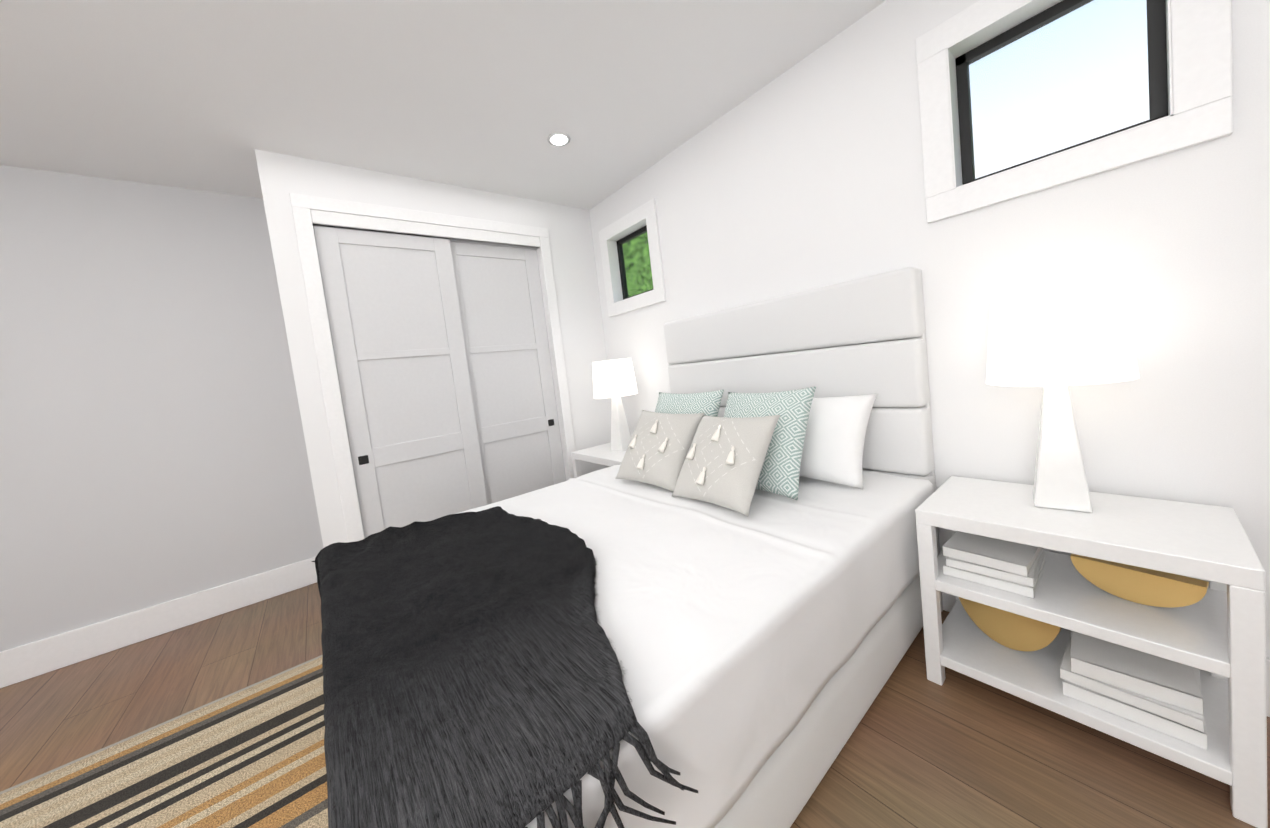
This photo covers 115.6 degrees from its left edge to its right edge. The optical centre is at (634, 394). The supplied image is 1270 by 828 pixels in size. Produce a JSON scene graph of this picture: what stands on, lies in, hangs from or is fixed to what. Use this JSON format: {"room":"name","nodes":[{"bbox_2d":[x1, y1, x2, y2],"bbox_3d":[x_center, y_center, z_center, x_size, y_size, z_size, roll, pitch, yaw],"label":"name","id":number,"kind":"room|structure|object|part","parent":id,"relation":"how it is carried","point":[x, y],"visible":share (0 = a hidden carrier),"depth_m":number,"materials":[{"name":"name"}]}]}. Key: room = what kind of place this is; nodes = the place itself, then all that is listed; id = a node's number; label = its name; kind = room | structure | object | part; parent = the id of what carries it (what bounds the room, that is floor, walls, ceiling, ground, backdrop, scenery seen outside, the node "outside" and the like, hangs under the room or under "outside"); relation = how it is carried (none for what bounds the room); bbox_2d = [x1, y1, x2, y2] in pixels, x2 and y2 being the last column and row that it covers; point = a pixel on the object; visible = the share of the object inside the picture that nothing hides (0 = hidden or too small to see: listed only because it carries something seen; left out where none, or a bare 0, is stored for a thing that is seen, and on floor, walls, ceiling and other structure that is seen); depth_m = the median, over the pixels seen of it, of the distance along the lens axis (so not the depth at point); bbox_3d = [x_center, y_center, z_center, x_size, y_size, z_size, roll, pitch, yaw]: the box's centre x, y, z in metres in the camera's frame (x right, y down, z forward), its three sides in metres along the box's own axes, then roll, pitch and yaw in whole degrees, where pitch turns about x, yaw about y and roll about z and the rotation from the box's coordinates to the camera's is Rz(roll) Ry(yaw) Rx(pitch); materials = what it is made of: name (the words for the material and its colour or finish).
{"room":"bedroom","nodes":[
{"label":"bedroom","id":0,"kind":"room"},
{"bbox_2d":[0,165,323,651],"bbox_3d":[-2.275,0.017,2.518,4.200,2.430,0.120,-10,5,-38],"label":"wall","id":1,"kind":"structure","parent":0,"point":[153,450],"depth_m":2.13,"materials":[{"name":"paint"}]},
{"bbox_2d":[0,557,316,687],"bbox_3d":[-2.850,1.266,1.937,2.200,0.165,0.020,-10,5,-38],"label":"baseboard","id":2,"kind":"structure","parent":1,"relation":"attached to","point":[39,657],"depth_m":2.13,"materials":[{"name":"paint"}]},
{"bbox_2d":[255,149,611,546],"bbox_3d":[-1.182,-0.137,2.922,1.970,2.430,0.620,-10,5,-38],"label":"wall","id":3,"kind":"structure","parent":0,"point":[282,176],"depth_m":2.38,"materials":[{"name":"paint"}]},
{"bbox_2d":[313,225,487,537],"bbox_3d":[-1.341,0.083,2.427,0.688,2.074,0.038,-10,5,-38],"label":"closet door","id":4,"kind":"structure","parent":3,"relation":"in","point":[394,315],"depth_m":2.38,"materials":[{"name":"paint"}]},
{"bbox_2d":[289,193,575,541],"bbox_3d":[-1.118,-0.023,2.625,1.460,2.230,0.120,-10,5,-38],"label":"trim","id":5,"kind":"structure","parent":3,"relation":"attached to","point":[308,211],"depth_m":2.24,"materials":[{"name":"paint"}]},
{"bbox_2d":[450,242,565,504],"bbox_3d":[-0.884,0.002,2.845,0.678,2.074,0.038,-10,5,-38],"label":"closet door","id":6,"kind":"structure","parent":3,"relation":"in","point":[501,305],"depth_m":2.83,"materials":[{"name":"paint"}]},
{"bbox_2d":[0,0,885,209],"bbox_3d":[-1.080,-1.278,0.758,4.440,0.100,4.410,-10,5,-38],"label":"ceiling","id":7,"kind":"structure","parent":0,"point":[213,95],"depth_m":1.67,"materials":[{"name":"paint"}]},
{"bbox_2d":[547,132,570,145],"bbox_3d":[-0.417,-1.397,2.195,0.128,0.009,0.128,-10,5,-38],"label":"recessed light","id":8,"kind":"object","parent":7,"relation":"in","point":[558,139],"visible":1,"depth_m":2.19,"materials":[{"name":"paint"}]},
{"bbox_2d":[0,583,1269,827],"bbox_3d":[-0.790,1.230,0.929,4.440,0.100,4.410,-10,5,-38],"label":"floor","id":9,"kind":"structure","parent":0,"point":[956,749],"depth_m":1.16,"materials":[{"name":"brown wood"}]},
{"bbox_2d":[0,655,327,827],"bbox_3d":[-0.871,1.195,0.740,2.050,0.012,2.375,-10,5,-38],"label":"rug","id":10,"kind":"object","parent":9,"relation":"on","point":[252,756],"visible":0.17,"depth_m":1.29,"materials":[{"name":"fabric"}]},
{"bbox_2d":[571,442,625,477],"bbox_3d":[-0.079,0.676,2.808,0.420,0.582,0.605,-10,5,-38],"label":"nightstand","id":11,"kind":"object","parent":9,"relation":"on","point":[604,454],"visible":0.19,"depth_m":2.75,"materials":[{"name":"white paint"}]},
{"bbox_2d":[592,358,637,450],"bbox_3d":[-0.124,0.076,2.770,0.310,0.621,0.310,-10,5,-38],"label":"lamp","id":12,"kind":"object","parent":11,"relation":"on","point":[615,380],"visible":0.98,"depth_m":2.66,"materials":[{"name":"ceramic"}]},
{"bbox_2d":[311,267,942,827],"bbox_3d":[0.007,0.341,1.525,1.985,1.398,1.457,-10,5,-38],"label":"bed","id":13,"kind":"object","parent":9,"relation":"on","point":[699,605],"visible":1,"depth_m":1.02,"materials":[{"name":"fabric"}]},
{"bbox_2d":[317,506,637,827],"bbox_3d":[-0.449,0.522,1.115,0.684,0.085,1.338,-10,5,-38],"label":"throw","id":14,"kind":"object","parent":13,"relation":"on","point":[480,666],"depth_m":0.75,"materials":[{"name":"black fabric"}]},
{"bbox_2d":[341,448,937,827],"bbox_3d":[0.020,0.596,1.542,1.783,0.308,1.436,-10,5,-38],"label":"duvet","id":15,"kind":"object","parent":13,"relation":"on","point":[724,626],"depth_m":0.87,"materials":[{"name":"white fabric"}]},
{"bbox_2d":[615,409,704,493],"bbox_3d":[0.106,0.248,1.893,0.400,0.385,0.146,0,-29,46],"label":"pillow","id":16,"kind":"object","parent":13,"relation":"on","point":[659,445],"depth_m":1.82,"materials":[{"name":"fabric"}]},
{"bbox_2d":[671,414,780,516],"bbox_3d":[0.334,0.246,1.552,0.146,0.385,0.400,35,-21,-28],"label":"pillow","id":17,"kind":"object","parent":13,"relation":"on","point":[720,472],"depth_m":1.47,"materials":[{"name":"fabric"}]},
{"bbox_2d":[727,394,877,489],"bbox_3d":[0.703,0.181,1.765,0.167,0.380,0.620,28,-18,-35],"label":"pillow","id":18,"kind":"object","parent":13,"relation":"on","point":[832,454],"depth_m":1.57,"materials":[{"name":"white fabric"}]},
{"bbox_3d":[0.727,0.218,2.115,0.108,1.398,1.388,-10,5,-38],"label":"headboard","id":19,"kind":"part","parent":13,"relation":"part of","materials":[{"name":"fabric"}]},
{"bbox_2d":[915,476,1267,827],"bbox_3d":[1.289,0.626,1.202,0.420,0.582,0.610,-10,5,-38],"label":"nightstand","id":20,"kind":"object","parent":9,"relation":"on","point":[1215,635],"visible":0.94,"depth_m":1.04,"materials":[{"name":"white paint"}]},
{"bbox_2d":[943,531,1045,597],"bbox_3d":[1.167,0.521,1.300,0.270,0.089,0.213,-10,5,-38],"label":"books","id":21,"kind":"object","parent":20,"relation":"in","point":[1012,567],"visible":0.85,"depth_m":1.23,"materials":[{"name":"white paper"}]},
{"bbox_2d":[959,597,1060,650],"bbox_3d":[1.199,0.723,1.295,0.020,0.189,0.270,-9,4,-28],"label":"bowl","id":22,"kind":"object","parent":20,"relation":"in","point":[1011,630],"visible":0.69,"depth_m":1.28,"materials":[{"name":"brown metal"}]},
{"bbox_2d":[986,286,1138,512],"bbox_3d":[1.254,0.023,1.191,0.310,0.621,0.310,-10,5,-38],"label":"lamp","id":23,"kind":"object","parent":20,"relation":"on","point":[1055,346],"visible":1,"depth_m":1.11,"materials":[{"name":"ceramic"}]},
{"bbox_2d":[1060,631,1206,749],"bbox_3d":[1.359,0.756,1.102,0.280,0.113,0.239,-10,5,-38],"label":"books","id":24,"kind":"object","parent":20,"relation":"in","point":[1159,694],"visible":0.71,"depth_m":1.03,"materials":[{"name":"white paper"}]},
{"bbox_2d":[1070,554,1208,607],"bbox_3d":[1.356,0.514,1.087,0.040,0.090,0.230,-9,4,-30],"label":"brass bowl","id":25,"kind":"object","parent":20,"relation":"in","point":[1145,586],"visible":0.96,"depth_m":1.06,"materials":[{"name":"brown metal"}]},
{"bbox_2d":[589,0,1269,657],"bbox_3d":[0.734,-0.308,2.186,0.120,2.430,4.410,-10,5,-38],"label":"wall","id":26,"kind":"structure","parent":0,"point":[807,172],"depth_m":1.44,"materials":[{"name":"paint"}]},
{"bbox_2d":[599,198,665,316],"bbox_3d":[0.003,-0.953,2.930,0.125,0.665,0.650,-10,5,-38],"label":"window","id":27,"kind":"structure","parent":26,"relation":"in","point":[615,236],"depth_m":2.94,"materials":[{"name":"paint"}]},
{"bbox_2d":[915,0,1232,222],"bbox_3d":[1.321,-0.994,1.282,0.125,0.665,0.650,-10,5,-38],"label":"window","id":28,"kind":"structure","parent":26,"relation":"in","point":[1189,66],"depth_m":1.26,"materials":[{"name":"paint"}]},
{"bbox_2d":[942,592,1269,716],"bbox_3d":[0.994,0.818,1.988,0.020,0.165,3.520,-10,5,-38],"label":"baseboard","id":29,"kind":"structure","parent":26,"relation":"attached to","point":[949,600],"depth_m":1.09,"materials":[{"name":"paint"}]}
]}

